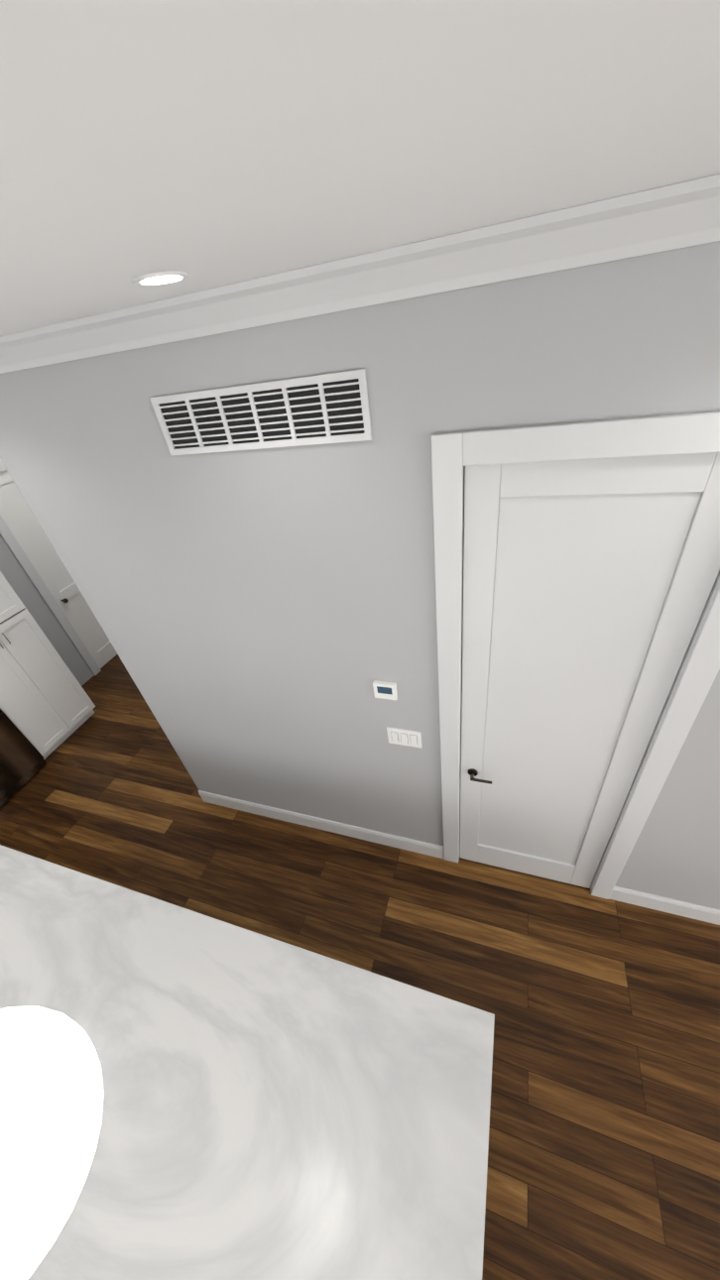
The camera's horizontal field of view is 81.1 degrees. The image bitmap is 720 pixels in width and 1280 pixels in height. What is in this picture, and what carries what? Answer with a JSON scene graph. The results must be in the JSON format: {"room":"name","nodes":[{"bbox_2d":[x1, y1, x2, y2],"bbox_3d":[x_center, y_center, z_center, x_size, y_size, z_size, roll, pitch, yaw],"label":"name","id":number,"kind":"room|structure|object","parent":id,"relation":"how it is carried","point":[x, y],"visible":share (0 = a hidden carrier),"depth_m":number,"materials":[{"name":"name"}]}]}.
{"room":"kitchen","nodes":[
{"label":"kitchen","id":0,"kind":"room"},
{"bbox_2d":[0,458,93,686],"bbox_3d":[-3.493,-1.042,4.639,0.150,3.150,1.550,5,38,19],"label":"wall","id":1,"kind":"structure","parent":0,"point":[13,572],"depth_m":4.61,"materials":[{"name":"grey paint"}]},
{"bbox_2d":[0,459,101,675],"bbox_3d":[-3.328,-0.834,4.906,0.022,2.462,0.984,5,38,19],"label":"door frame","id":2,"kind":"structure","parent":1,"relation":"attached to","point":[18,552],"depth_m":4.60,"materials":[{"name":"white wood"}]},
{"bbox_2d":[0,469,116,668],"bbox_3d":[-3.320,-0.796,4.933,0.128,2.352,0.780,5,38,19],"label":"hall door","id":3,"kind":"structure","parent":1,"relation":"in","point":[17,515],"depth_m":4.69,"materials":[{"name":"white wood"}]},
{"bbox_2d":[0,654,719,1279],"bbox_3d":[0.883,2.103,2.123,10.600,0.100,6.530,5,38,19],"label":"floor","id":4,"kind":"structure","parent":0,"point":[603,1156],"depth_m":2.39,"materials":[{"name":"brown wood"}]},
{"bbox_2d":[0,708,46,807],"bbox_3d":[-3.615,0.747,3.225,0.749,1.967,1.142,5,38,19],"label":"fridge","id":5,"kind":"object","parent":4,"relation":"on","point":[23,761],"visible":0.98,"depth_m":3.82,"materials":[{"name":"metal"}]},
{"bbox_2d":[0,571,95,759],"bbox_3d":[-3.479,-0.274,3.583,0.657,3.148,0.672,5,38,19],"label":"tall cabinet","id":6,"kind":"object","parent":4,"relation":"on","point":[47,705],"visible":0.96,"depth_m":3.95,"materials":[{"name":"grey wood"}]},
{"bbox_2d":[0,844,494,1279],"bbox_3d":[-1.011,2.029,1.772,2.890,0.925,1.337,5,38,19],"label":"kitchen island","id":7,"kind":"object","parent":4,"relation":"on","point":[274,1108],"visible":0.96,"depth_m":1.44,"materials":[{"name":"white stone"}]},
{"bbox_2d":[0,240,719,910],"bbox_3d":[2.203,0.354,1.443,7.840,3.150,0.120,5,38,19],"label":"wall","id":8,"kind":"structure","parent":0,"point":[266,618],"depth_m":1.76,"materials":[{"name":"grey paint"}]},
{"bbox_2d":[149,368,372,455],"bbox_3d":[-0.364,-0.781,1.479,0.830,0.200,0.012,5,38,19],"label":"air vent","id":9,"kind":"object","parent":8,"relation":"in","point":[333,407],"visible":1,"depth_m":1.46,"materials":[{"name":"white metal"}]},
{"bbox_2d":[198,790,443,858],"bbox_3d":[-0.377,1.378,3.196,2.005,0.140,0.016,5,38,19],"label":"baseboard","id":10,"kind":"structure","parent":8,"relation":"attached to","point":[428,849],"depth_m":3.14,"materials":[{"name":"white wood"}]},
{"bbox_2d":[0,173,719,373],"bbox_3d":[1.861,-0.815,0.513,7.775,0.100,0.085,5,38,19],"label":"crown molding","id":11,"kind":"structure","parent":8,"relation":"attached to","point":[683,214],"depth_m":1.09,"materials":[{"name":"white wood"}]},
{"bbox_2d":[372,680,397,699],"bbox_3d":[0.127,0.251,2.094,0.115,0.100,0.024,5,38,19],"label":"thermostat","id":12,"kind":"object","parent":8,"relation":"attached to","point":[385,690],"visible":1,"depth_m":2.08,"materials":[{"name":"white plastic"}]},
{"bbox_2d":[386,726,422,748],"bbox_3d":[0.240,0.531,2.279,0.185,0.125,0.011,5,38,19],"label":"switch plate","id":13,"kind":"object","parent":8,"relation":"attached to","point":[402,737],"visible":1,"depth_m":2.27,"materials":[{"name":"white plastic"}]},
{"bbox_2d":[430,411,719,899],"bbox_3d":[0.896,0.432,2.012,1.004,2.702,0.143,5,38,19],"label":"door frame","id":14,"kind":"structure","parent":8,"relation":"attached to","point":[453,454],"depth_m":1.52,"materials":[{"name":"white wood"}]},
{"bbox_2d":[459,452,719,888],"bbox_3d":[0.889,0.497,2.006,0.800,2.592,0.098,5,38,19],"label":"door","id":15,"kind":"structure","parent":8,"relation":"in","point":[588,584],"depth_m":1.64,"materials":[{"name":"white wood"}]},
{"bbox_2d":[608,885,719,925],"bbox_3d":[3.734,1.710,1.816,4.675,0.140,0.016,5,38,19],"label":"baseboard","id":16,"kind":"structure","parent":8,"relation":"attached to","point":[671,906],"depth_m":2.46,"materials":[{"name":"white wood"}]},
{"bbox_2d":[0,0,719,336],"bbox_3d":[0.456,-0.501,0.225,10.600,0.100,6.530,5,38,19],"label":"ceiling","id":17,"kind":"structure","parent":0,"point":[207,144],"depth_m":0.41,"materials":[{"name":"white paint"}]},
{"bbox_2d":[0,1006,103,1279],"bbox_3d":[-0.557,0.350,0.309,0.300,1.094,0.300,5,38,19],"label":"pendant light","id":18,"kind":"object","parent":17,"relation":"hanging from","point":[51,1095],"visible":1,"depth_m":0.52,"materials":[{"name":"white glass"}]},
{"bbox_2d":[130,270,189,285],"bbox_3d":[-0.443,-0.805,0.938,0.124,0.008,0.124,5,38,19],"label":"recessed light","id":19,"kind":"object","parent":17,"relation":"in","point":[160,278],"visible":1,"depth_m":0.92,"materials":[{"name":"white"}]}
]}

